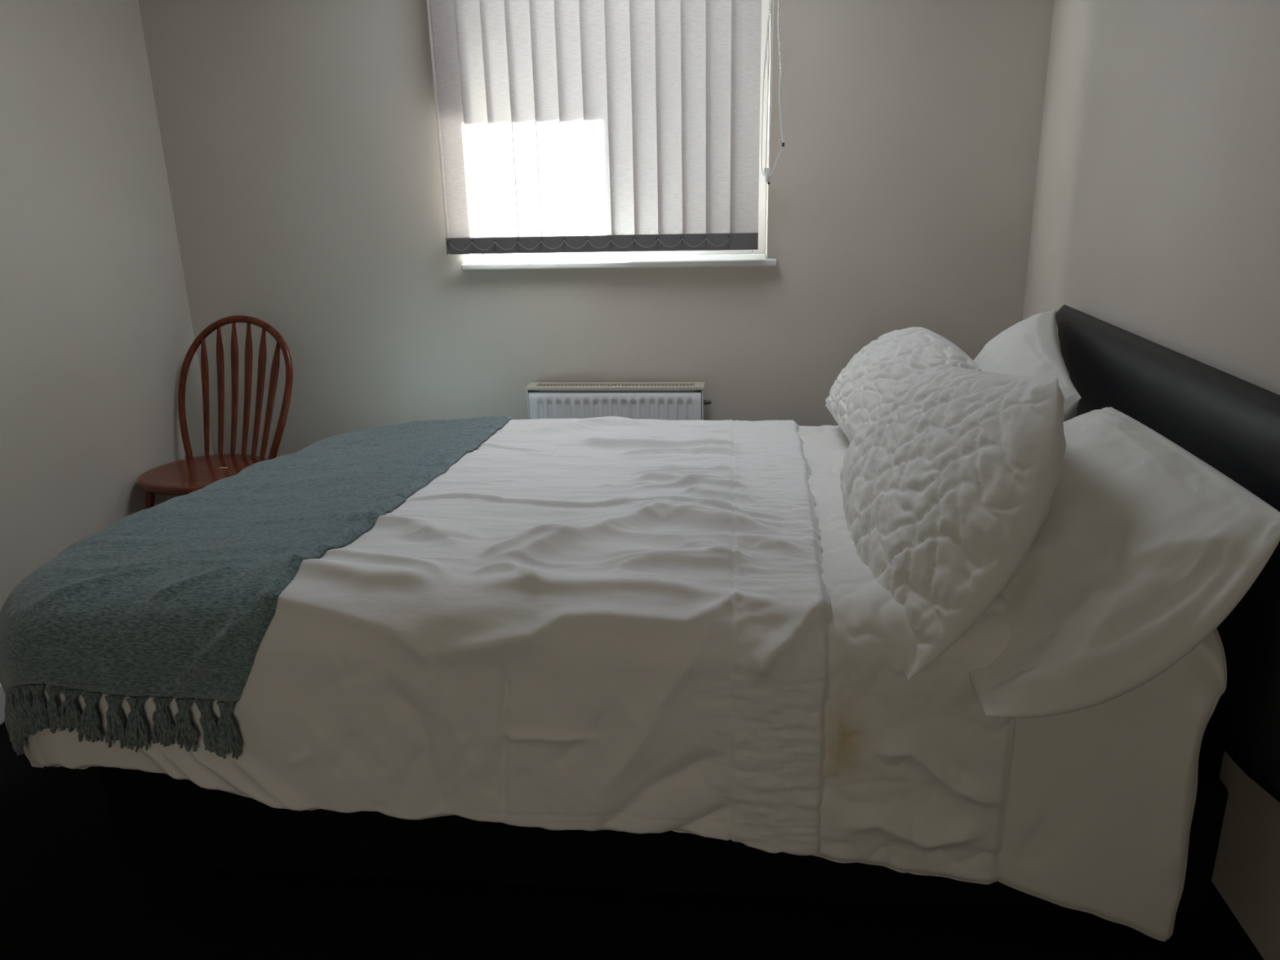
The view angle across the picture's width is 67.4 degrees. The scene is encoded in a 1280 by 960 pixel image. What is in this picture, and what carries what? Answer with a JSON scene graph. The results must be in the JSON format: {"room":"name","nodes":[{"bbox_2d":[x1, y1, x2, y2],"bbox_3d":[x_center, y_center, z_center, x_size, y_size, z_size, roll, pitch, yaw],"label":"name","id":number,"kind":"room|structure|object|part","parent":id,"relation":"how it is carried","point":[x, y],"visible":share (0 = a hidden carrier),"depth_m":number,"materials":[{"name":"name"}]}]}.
{"room":"bedroom","nodes":[
{"label":"bedroom","id":0,"kind":"room"},
{"bbox_2d":[0,0,213,612],"bbox_3d":[-1.879,-0.164,1.323,0.100,2.520,4.350,0,18,6],"label":"wall","id":1,"kind":"structure","parent":0,"point":[96,332],"depth_m":2.87,"materials":[{"name":"paint"}]},
{"bbox_2d":[0,683,5,724],"bbox_3d":[-1.792,0.879,1.700,0.016,0.100,4.234,0,18,6],"label":"baseboard","id":2,"kind":"structure","parent":1,"relation":"attached to","point":[2,702],"depth_m":2.56,"materials":[{"name":"white paint"}]},
{"bbox_2d":[137,0,1054,459],"bbox_3d":[-0.168,-0.866,3.360,3.100,2.520,0.338,0,18,6],"label":"wall","id":3,"kind":"structure","parent":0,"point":[300,140],"depth_m":3.23,"materials":[{"name":"paint"}]},
{"bbox_2d":[426,0,784,254],"bbox_3d":[-0.103,-1.301,3.017,1.110,1.134,0.110,0,18,6],"label":"vertical blind","id":4,"kind":"object","parent":3,"relation":"attached to","point":[563,126],"visible":1,"depth_m":3.04,"materials":[{"name":"white fabric"}]},
{"bbox_3d":[-0.596,-0.777,3.192,0.079,0.028,0.006,0,18,6],"label":"link chain","id":5,"kind":"part","parent":4,"relation":"part of","materials":[{"name":"grey plastic"}]},
{"bbox_3d":[0.098,-0.771,3.124,0.079,0.028,0.006,0,18,6],"label":"link chain","id":6,"kind":"part","parent":4,"relation":"part of","materials":[{"name":"grey plastic"}]},
{"bbox_3d":[0.175,-0.771,3.117,0.079,0.028,0.006,0,18,6],"label":"link chain","id":7,"kind":"part","parent":4,"relation":"part of","materials":[{"name":"grey plastic"}]},
{"bbox_3d":[0.253,-0.770,3.109,0.079,0.028,0.006,0,18,6],"label":"link chain","id":8,"kind":"part","parent":4,"relation":"part of","materials":[{"name":"grey plastic"}]},
{"bbox_3d":[0.392,-1.377,2.902,0.014,0.830,0.002,0,18,6],"label":"pull cord","id":9,"kind":"part","parent":4,"relation":"part of","materials":[{"name":"white plastic"}]},
{"bbox_3d":[0.401,-1.377,2.901,0.007,0.830,0.002,0,18,6],"label":"pull cord","id":10,"kind":"part","parent":4,"relation":"part of","materials":[{"name":"white plastic"}]},
{"bbox_3d":[0.405,-1.363,2.896,0.069,0.854,0.014,0,18,6],"label":"control chain","id":11,"kind":"part","parent":4,"relation":"part of","materials":[{"name":"white plastic"}]},
{"bbox_2d":[525,382,711,420],"bbox_3d":[-0.055,-0.019,3.428,0.657,0.661,0.111,0,18,6],"label":"radiator","id":12,"kind":"object","parent":3,"relation":"attached to","point":[667,401],"visible":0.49,"depth_m":3.30,"materials":[{"name":"white metal"}]},
{"bbox_3d":[-0.380,-0.088,3.423,0.004,0.492,0.076,0,18,6],"label":"panel","id":13,"kind":"part","parent":12,"relation":"part of","materials":[{"name":"white metal"}]},
{"bbox_3d":[-0.082,-0.062,3.368,0.596,0.502,0.016,0,18,6],"label":"panel","id":14,"kind":"part","parent":12,"relation":"part of","materials":[{"name":"white metal"}]},
{"bbox_2d":[525,382,704,390],"bbox_3d":[-0.085,-0.324,3.316,0.614,0.009,0.081,0,18,6],"label":"grille","id":15,"kind":"object","parent":12,"relation":"attached to","point":[582,385],"depth_m":3.30,"materials":[{"name":"beige metal"}]},
{"bbox_3d":[0.221,-0.084,3.364,0.004,0.492,0.076,0,18,6],"label":"panel","id":16,"kind":"part","parent":12,"relation":"part of","materials":[{"name":"white metal"}]},
{"bbox_2d":[482,0,769,257],"bbox_3d":[-0.073,-1.290,3.274,1.010,1.025,0.060,0,18,6],"label":"window","id":17,"kind":"structure","parent":3,"relation":"attached to","point":[765,3],"depth_m":3.32,"materials":[{"name":"white plastic"}]},
{"bbox_2d":[0,721,1263,959],"bbox_3d":[-0.404,1.155,1.105,3.100,0.120,5.900,0,18,6],"label":"floor","id":18,"kind":"structure","parent":0,"point":[67,892],"depth_m":1.85,"materials":[{"name":"black carpet"}]},
{"bbox_2d":[136,315,293,509],"bbox_3d":[-1.426,-0.055,3.221,0.461,0.924,0.482,4,19,17],"label":"chair","id":19,"kind":"object","parent":18,"relation":"on","point":[188,475],"visible":0.72,"depth_m":3.28,"materials":[{"name":"brown wood"}]},
{"bbox_3d":[-1.616,0.231,3.163,0.038,0.424,0.101,12,22,36],"label":"leg","id":20,"kind":"part","parent":19,"relation":"part of","materials":[{"name":"brown wood"}]},
{"bbox_3d":[-1.439,-0.019,3.189,0.392,0.036,0.385,4,19,17],"label":"seat","id":21,"kind":"part","parent":19,"relation":"part of","materials":[{"name":"brown wood"}]},
{"bbox_2d":[98,304,1279,918],"bbox_3d":[0.073,0.168,2.325,2.168,0.982,1.400,0,18,6],"label":"bed","id":22,"kind":"object","parent":18,"relation":"on","point":[1230,423],"visible":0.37,"depth_m":1.83,"materials":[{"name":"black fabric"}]},
{"bbox_2d":[22,416,831,854],"bbox_3d":[-0.391,0.256,2.415,1.638,0.686,1.568,0,18,6],"label":"duvet","id":23,"kind":"object","parent":22,"relation":"on","point":[606,623],"visible":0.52,"depth_m":1.69,"materials":[{"name":"white fabric"}]},
{"bbox_2d":[0,415,513,759],"bbox_3d":[-0.825,0.178,2.441,0.717,0.505,1.561,1,18,8],"label":"throw blanket","id":24,"kind":"object","parent":23,"relation":"on","point":[176,597],"visible":0.98,"depth_m":1.76,"materials":[{"name":"teal fabric"}]},
{"bbox_2d":[785,425,1014,884],"bbox_3d":[0.489,0.238,2.314,0.408,0.525,1.503,0,18,6],"label":"sheet","id":25,"kind":"object","parent":22,"relation":"on","point":[916,771],"visible":0.4,"depth_m":1.62,"materials":[{"name":"fabric"}]},
{"bbox_2d":[825,326,981,442],"bbox_3d":[0.652,-0.235,2.450,0.299,0.292,0.635,0,18,6],"label":"quilted pillow","id":26,"kind":"object","parent":25,"relation":"on","point":[895,354],"visible":0.62,"depth_m":2.32,"materials":[{"name":"fabric"}]},
{"bbox_2d":[840,364,1066,680],"bbox_3d":[0.571,0.004,1.825,0.341,0.448,0.717,0,18,6],"label":"quilted pillow","id":27,"kind":"object","parent":25,"relation":"on","point":[948,482],"visible":0.97,"depth_m":1.61,"materials":[{"name":"fabric"}]},
{"bbox_2d":[973,308,1081,422],"bbox_3d":[0.944,-0.240,2.397,0.247,0.295,0.642,3,18,12],"label":"plain pillow","id":28,"kind":"object","parent":22,"relation":"on","point":[1030,347],"visible":0.45,"depth_m":2.34,"materials":[{"name":"white fabric"}]},
{"bbox_2d":[996,628,1226,941],"bbox_3d":[0.821,0.304,2.303,0.393,0.626,1.470,0,18,6],"label":"sheet","id":29,"kind":"object","parent":22,"relation":"on","point":[1101,798],"visible":0.26,"depth_m":1.63,"materials":[{"name":"white fabric"}]},
{"bbox_2d":[968,406,1279,717],"bbox_3d":[0.776,0.116,1.722,0.458,0.385,0.624,0,18,6],"label":"plain pillow","id":30,"kind":"object","parent":29,"relation":"on","point":[1142,548],"visible":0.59,"depth_m":1.52,"materials":[{"name":"white fabric"}]},
{"bbox_3d":[1.108,0.025,2.146,0.076,0.647,1.345,0,18,6],"label":"headboard","id":31,"kind":"part","parent":22,"relation":"part of","materials":[{"name":"black leather"}]},
{"bbox_2d":[1022,0,1279,959],"bbox_3d":[1.107,-0.141,1.032,0.100,2.520,4.350,0,18,6],"label":"wall","id":32,"kind":"structure","parent":0,"point":[1156,215],"depth_m":2.06,"materials":[{"name":"paint"}]}
]}

